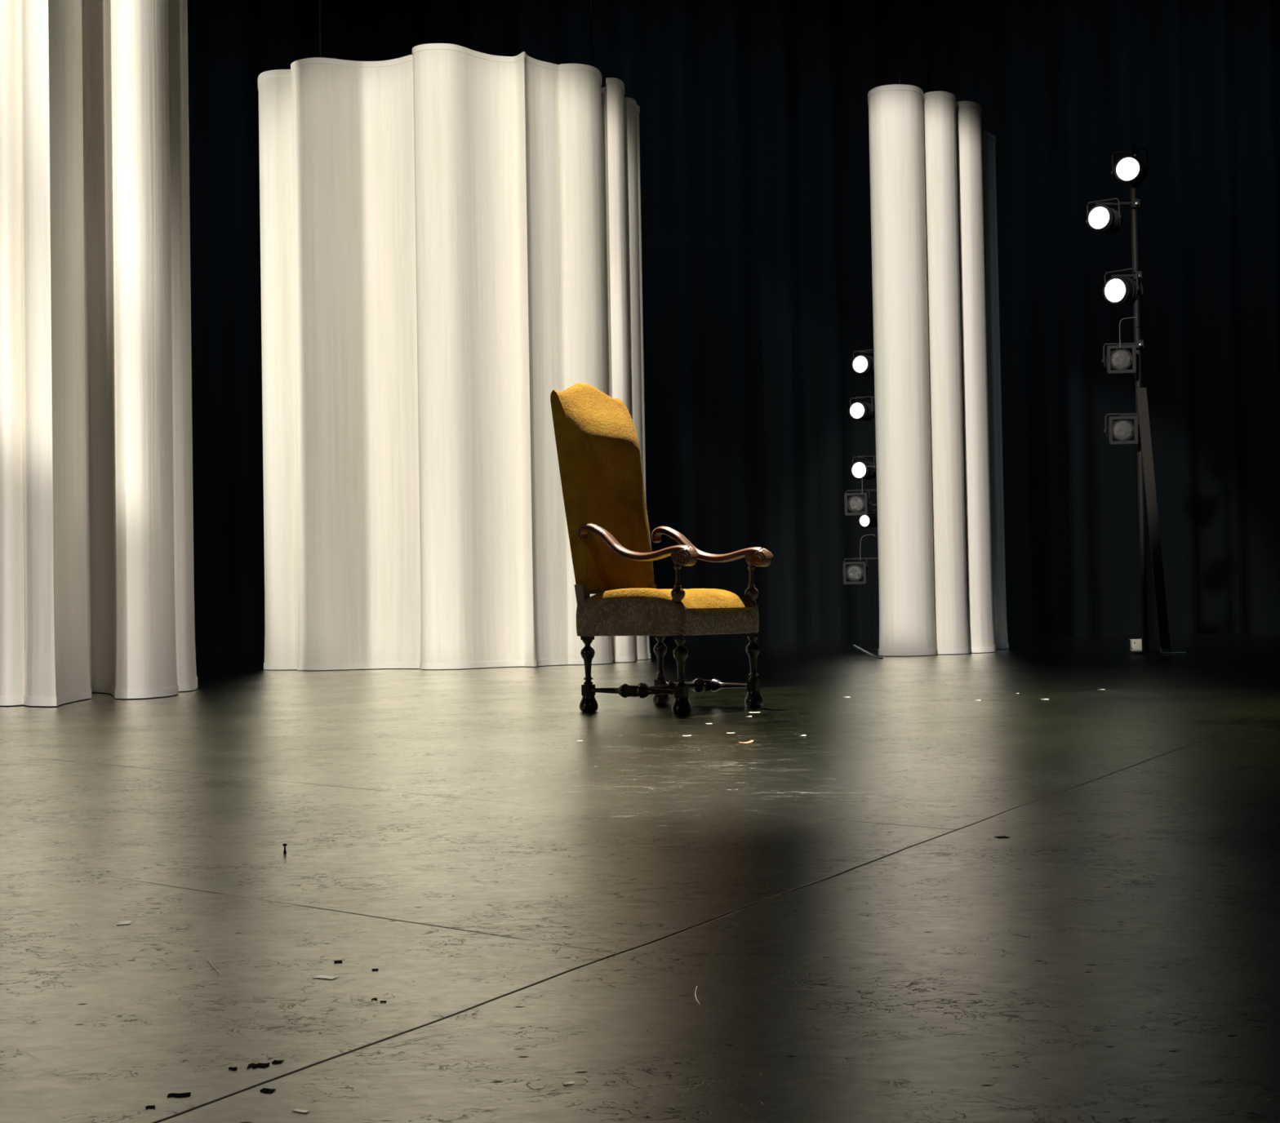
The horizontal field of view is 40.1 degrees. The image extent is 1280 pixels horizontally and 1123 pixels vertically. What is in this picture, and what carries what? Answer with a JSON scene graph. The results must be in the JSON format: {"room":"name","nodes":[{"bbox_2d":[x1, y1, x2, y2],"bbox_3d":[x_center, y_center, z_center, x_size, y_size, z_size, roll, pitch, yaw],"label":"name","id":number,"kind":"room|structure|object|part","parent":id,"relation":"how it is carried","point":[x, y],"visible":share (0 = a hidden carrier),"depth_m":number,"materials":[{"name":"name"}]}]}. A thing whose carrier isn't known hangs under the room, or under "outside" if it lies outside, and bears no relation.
{"room":"theater stage","nodes":[
{"label":"theater stage","id":0,"kind":"room"},
{"bbox_2d":[0,632,1279,1122],"bbox_3d":[0.013,0.741,8.984,28.000,0.200,24.000,-1,-2,0],"label":"floor","id":1,"kind":"structure","parent":0,"point":[855,933],"depth_m":2.47,"materials":[{"name":"black paint"}]},
{"bbox_2d":[0,0,197,706],"bbox_3d":[-3.320,-3.780,9.949,1.649,8.994,3.960,0,-2,-22],"label":"curtain","id":2,"kind":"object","parent":1,"relation":"on","point":[97,578],"depth_m":8.61,"materials":[{"name":"white fabric"}]},
{"bbox_2d":[116,920,132,925],"bbox_3d":[-0.681,0.477,2.318,0.016,0.001,0.032,-1,-2,-9],"label":"tape strip","id":3,"kind":"object","parent":1,"relation":"on","point":[121,922],"visible":1,"depth_m":2.32,"materials":[{"name":"white"}]},
{"bbox_2d":[145,1105,155,1108],"bbox_3d":[-0.404,0.450,1.446,0.007,0.001,0.008,-1,-2,-17],"label":"flake","id":4,"kind":"object","parent":1,"relation":"on","point":[152,1106],"visible":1,"depth_m":1.45,"materials":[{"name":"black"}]},
{"bbox_2d":[167,1092,191,1097],"bbox_3d":[-0.389,0.450,1.480,0.019,0.001,0.012,-1,-2,-9],"label":"flake","id":5,"kind":"object","parent":1,"relation":"on","point":[182,1095],"visible":1,"depth_m":1.48,"materials":[{"name":"black"}]},
{"bbox_2d":[247,1062,270,1068],"bbox_3d":[-0.342,0.452,1.571,0.019,0.001,0.018,-1,-2,-6],"label":"flake","id":6,"kind":"object","parent":1,"relation":"on","point":[253,1065],"visible":1,"depth_m":1.57,"materials":[{"name":"black"}]},
{"bbox_2d":[259,1088,275,1093],"bbox_3d":[-0.317,0.449,1.489,0.012,0.001,0.012,-1,-2,17],"label":"flake","id":7,"kind":"object","parent":1,"relation":"on","point":[264,1090],"visible":1,"depth_m":1.49,"materials":[{"name":"black"}]},
{"bbox_2d":[271,1060,284,1063],"bbox_3d":[-0.328,0.452,1.584,0.009,0.001,0.011,-1,-2,11],"label":"flake","id":8,"kind":"object","parent":1,"relation":"on","point":[274,1061],"visible":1,"depth_m":1.58,"materials":[{"name":"black"}]},
{"bbox_2d":[282,844,287,853],"bbox_3d":[-0.601,0.486,2.967,0.007,0.016,0.007,0,-2,-22],"label":"nail","id":9,"kind":"object","parent":1,"relation":"on","point":[283,845],"visible":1,"depth_m":2.96,"materials":[{"name":"black metal"}]},
{"bbox_2d":[292,1109,309,1113],"bbox_3d":[-0.276,0.447,1.426,0.014,0.001,0.005,-2,-2,29],"label":"paper scrap","id":10,"kind":"object","parent":1,"relation":"on","point":[294,1110],"visible":1,"depth_m":1.42,"materials":[{"name":"white paper"}]},
{"bbox_2d":[312,975,338,979],"bbox_3d":[-0.349,0.462,1.947,0.026,0.001,0.016,-2,-2,20],"label":"tape strip","id":11,"kind":"object","parent":1,"relation":"on","point":[327,977],"visible":1,"depth_m":1.95,"materials":[{"name":"white"}]},
{"bbox_2d":[257,0,650,670],"bbox_3d":[-1.334,-3.725,13.408,3.164,8.994,2.353,0,-2,-26],"label":"curtain","id":12,"kind":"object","parent":1,"relation":"on","point":[451,234],"depth_m":12.41,"materials":[{"name":"white fabric"}]},
{"bbox_2d":[561,1081,574,1084],"bbox_3d":[-0.061,0.445,1.494,0.010,0.001,0.007,0,-2,-29],"label":"paper scrap","id":13,"kind":"object","parent":1,"relation":"on","point":[571,1082],"visible":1,"depth_m":1.49,"materials":[{"name":"white paper"}]},
{"bbox_2d":[550,382,773,715],"bbox_3d":[0.068,-0.081,6.987,0.750,1.335,0.572,-2,-2,38],"label":"armchair","id":14,"kind":"object","parent":1,"relation":"on","point":[597,443],"visible":1,"depth_m":6.97,"materials":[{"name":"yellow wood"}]},
{"bbox_3d":[-0.225,0.138,6.930,0.055,0.095,0.040,-2,-2,38],"label":"post","id":15,"kind":"part","parent":14,"relation":"part of","materials":[{"name":"brown wood"}]},
{"bbox_3d":[-0.204,0.409,6.892,0.057,0.237,0.057,-2,-2,38],"label":"leg","id":16,"kind":"part","parent":14,"relation":"part of","materials":[{"name":"brown wood"}]},
{"bbox_3d":[-0.148,-0.303,7.157,0.213,0.873,0.446,-2,-2,38],"label":"backrest","id":17,"kind":"part","parent":14,"relation":"part of","materials":[{"name":"yellow fabric"}]},
{"bbox_3d":[-0.014,-0.080,6.738,0.577,0.159,0.054,-2,-2,39],"label":"armrest","id":18,"kind":"part","parent":14,"relation":"part of","materials":[{"name":"brown wood"}]},
{"bbox_3d":[0.085,0.414,7.267,0.057,0.237,0.057,-2,-2,38],"label":"leg","id":19,"kind":"part","parent":14,"relation":"part of","materials":[{"name":"brown wood"}]},
{"bbox_2d":[577,587,757,612],"bbox_3d":[0.110,0.154,6.952,0.522,0.098,0.522,-2,-2,38],"label":"seat cushion","id":20,"kind":"object","parent":14,"relation":"on","point":[605,599],"depth_m":6.78,"materials":[{"name":"yellow fabric"}]},
{"bbox_3d":[0.111,0.213,6.950,0.528,0.152,0.528,-2,-2,38],"label":"seat rail","id":21,"kind":"part","parent":14,"relation":"part of","materials":[{"name":"fabric"}]},
{"bbox_3d":[0.142,0.071,6.614,0.055,0.202,0.055,-2,-2,38],"label":"arm post","id":22,"kind":"part","parent":14,"relation":"part of","materials":[{"name":"brown wood"}]},
{"bbox_3d":[0.154,0.395,6.607,0.057,0.237,0.057,-2,-2,38],"label":"leg","id":23,"kind":"part","parent":14,"relation":"part of","materials":[{"name":"brown wood"}]},
{"bbox_3d":[0.288,-0.075,7.130,0.577,0.159,0.054,-2,-2,37],"label":"armrest","id":24,"kind":"part","parent":14,"relation":"part of","materials":[{"name":"brown wood"}]},
{"bbox_3d":[0.445,0.076,7.007,0.055,0.202,0.055,-2,-2,38],"label":"arm post","id":25,"kind":"part","parent":14,"relation":"part of","materials":[{"name":"brown wood"}]},
{"bbox_3d":[0.451,0.400,6.992,0.057,0.237,0.057,-2,-2,38],"label":"leg","id":26,"kind":"part","parent":14,"relation":"part of","materials":[{"name":"brown wood"}]},
{"bbox_2d":[694,986,699,1004],"bbox_3d":[0.059,0.451,1.821,0.004,0.001,0.082,-1,-2,0],"label":"thread","id":27,"kind":"object","parent":1,"relation":"on","point":[696,986],"visible":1,"depth_m":1.82,"materials":[{"name":"white"}]},
{"bbox_2d":[853,644,883,659],"bbox_3d":[1.885,0.750,14.705,0.039,0.014,4.089,-1,-2,4],"label":"cable","id":28,"kind":"object","parent":1,"relation":"on","point":[858,647],"visible":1,"depth_m":13.85,"materials":[{"name":"grey plastic"}]},
{"bbox_2d":[867,0,1008,656],"bbox_3d":[2.375,-3.769,14.262,0.860,8.994,2.138,-2,-2,18],"label":"curtain","id":29,"kind":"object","parent":1,"relation":"on","point":[940,472],"depth_m":13.44,"materials":[{"name":"white fabric"}]},
{"bbox_2d":[994,835,1008,838],"bbox_3d":[0.620,0.472,3.001,0.020,0.001,0.022,-1,-2,-17],"label":"paper scrap","id":30,"kind":"object","parent":1,"relation":"on","point":[1003,837],"visible":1,"depth_m":3.00,"materials":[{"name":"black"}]},
{"bbox_2d":[1129,639,1142,648],"bbox_3d":[4.009,0.664,14.105,0.120,0.078,0.068,-1,-2,0],"label":"junction box","id":31,"kind":"object","parent":1,"relation":"on","point":[1135,643],"visible":0.63,"depth_m":14.08,"materials":[{"name":"white plastic"}]},
{"bbox_2d":[1128,144,1160,653],"bbox_3d":[3.671,-1.199,12.904,0.220,3.750,0.220,-1,-2,0],"label":"boom stand","id":32,"kind":"object","parent":1,"relation":"on","point":[1133,188],"visible":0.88,"depth_m":12.87,"materials":[{"name":"black metal"}]},
{"bbox_2d":[1085,197,1140,234],"bbox_3d":[3.461,-2.539,12.912,0.365,0.247,0.319,0,-2,-33],"label":"stage light","id":33,"kind":"object","parent":32,"relation":"attached to","point":[1101,218],"visible":1,"depth_m":12.85,"materials":[{"name":"black metal"}]},
{"bbox_2d":[1103,410,1138,444],"bbox_3d":[3.562,-0.978,12.924,0.300,0.254,0.368,-1,-2,6],"label":"stage light","id":34,"kind":"object","parent":32,"relation":"attached to","point":[1119,431],"visible":1,"depth_m":12.77,"materials":[{"name":"black metal"}]},
{"bbox_2d":[1101,339,1143,373],"bbox_3d":[3.553,-1.496,12.938,0.301,0.254,0.368,-1,-2,6],"label":"stage light","id":35,"kind":"object","parent":32,"relation":"attached to","point":[1117,361],"visible":1,"depth_m":12.78,"materials":[{"name":"black metal"}]},
{"bbox_3d":[3.507,-1.474,12.775,0.205,0.202,0.028,-1,1,6],"label":"colour frame","id":36,"kind":"part","parent":35,"relation":"part of","materials":[{"name":"black metal"}]},
{"bbox_2d":[1119,316,1137,347],"bbox_3d":[3.551,-1.665,12.746,0.134,0.224,0.005,-1,-2,0],"label":"cable","id":37,"kind":"object","parent":35,"relation":"attached to","point":[1134,317],"visible":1,"depth_m":12.74,"materials":[{"name":"black rubber"}]},
{"bbox_2d":[1102,267,1143,305],"bbox_3d":[3.578,-2.010,12.921,0.284,0.264,0.354,-2,-2,43],"label":"stage light","id":38,"kind":"object","parent":32,"relation":"attached to","point":[1120,289],"visible":0.99,"depth_m":12.81,"materials":[{"name":"black metal"}]},
{"bbox_2d":[1111,147,1150,186],"bbox_3d":[3.619,-2.900,12.968,0.273,0.260,0.366,-1,-2,9],"label":"stage light","id":39,"kind":"object","parent":32,"relation":"attached to","point":[1129,170],"visible":1,"depth_m":12.84,"materials":[{"name":"black metal"}]},
{"bbox_3d":[3.705,0.667,12.855,0.220,0.016,0.220,-1,-2,0],"label":"plate","id":40,"kind":"part","parent":32,"relation":"part of","materials":[{"name":"black metal"}]},
{"bbox_2d":[1135,387,1186,654],"bbox_3d":[3.744,-0.303,12.674,0.282,1.940,0.238,-1,-2,0],"label":"brace","id":41,"kind":"object","parent":1,"relation":"on","point":[1141,393],"visible":1,"depth_m":12.70,"materials":[{"name":"black"}]},
{"bbox_3d":[2.090,-0.931,15.349,0.220,3.400,0.220,-1,-2,0],"label":"boom stand","id":42,"kind":"object","parent":1,"relation":"on","visible":0},
{"bbox_2d":[842,557,878,584],"bbox_3d":[1.961,0.074,15.335,0.375,0.250,0.368,-1,-2,11],"label":"stage light","id":43,"kind":"object","parent":42,"relation":"attached to","point":[855,571],"visible":0.94,"depth_m":15.19,"materials":[{"name":"black metal"}]},
{"bbox_3d":[1.859,0.100,15.186,0.196,0.193,0.028,-1,1,11],"label":"colour frame","id":44,"kind":"part","parent":43,"relation":"part of","materials":[{"name":"black metal"}]},
{"bbox_2d":[859,534,875,556],"bbox_3d":[1.970,-0.121,15.157,0.139,0.229,0.005,-1,-2,0],"label":"cable","id":45,"kind":"object","parent":43,"relation":"attached to","point":[866,535],"visible":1,"depth_m":15.16,"materials":[{"name":"black rubber"}]},
{"bbox_2d":[844,488,876,515],"bbox_3d":[1.908,-0.523,15.330,0.355,0.250,0.349,0,-2,-32],"label":"stage light","id":46,"kind":"object","parent":42,"relation":"attached to","point":[857,504],"visible":0.91,"depth_m":15.21,"materials":[{"name":"black metal"}]},
{"bbox_3d":[1.874,-0.498,15.202,0.196,0.193,0.028,-1,1,14],"label":"colour frame","id":47,"kind":"part","parent":46,"relation":"part of","materials":[{"name":"black metal"}]},
{"bbox_2d":[862,466,874,494],"bbox_3d":[1.979,-0.704,15.173,0.122,0.246,0.005,-1,-2,0],"label":"cable","id":48,"kind":"object","parent":46,"relation":"attached to","point":[867,466],"visible":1,"depth_m":15.17,"materials":[{"name":"grey metal"}]},
{"bbox_2d":[848,395,875,421],"bbox_3d":[1.984,-1.344,15.352,0.359,0.232,0.270,0,-2,-43],"label":"stage light","id":49,"kind":"object","parent":42,"relation":"attached to","point":[858,411],"visible":0.94,"depth_m":15.26,"materials":[{"name":"black metal"}]},
{"bbox_2d":[851,349,874,375],"bbox_3d":[2.007,-1.746,15.371,0.360,0.237,0.241,0,-2,-43],"label":"stage light","id":50,"kind":"object","parent":42,"relation":"attached to","point":[861,364],"visible":0.75,"depth_m":15.25,"materials":[{"name":"black metal"}]},
{"bbox_2d":[850,455,876,479],"bbox_3d":[2.002,-0.827,15.338,0.359,0.232,0.256,0,-2,-43],"label":"stage light","id":51,"kind":"object","parent":42,"relation":"attached to","point":[869,473],"visible":0.83,"depth_m":15.24,"materials":[{"name":"black metal"}]},
{"bbox_2d":[858,503,877,528],"bbox_3d":[2.057,-0.409,15.594,0.226,0.211,0.682,-1,-2,8],"label":"stage light","id":52,"kind":"object","parent":42,"relation":"attached to","point":[869,520],"visible":0.77,"depth_m":15.63,"materials":[{"name":"black metal"}]},
{"bbox_2d":[187,0,1279,652],"bbox_3d":[-0.064,-3.579,19.711,24.000,9.000,0.260,-1,-2,0],"label":"curtain","id":53,"kind":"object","parent":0,"point":[754,133],"depth_m":19.69,"materials":[{"name":"black"}]}
]}

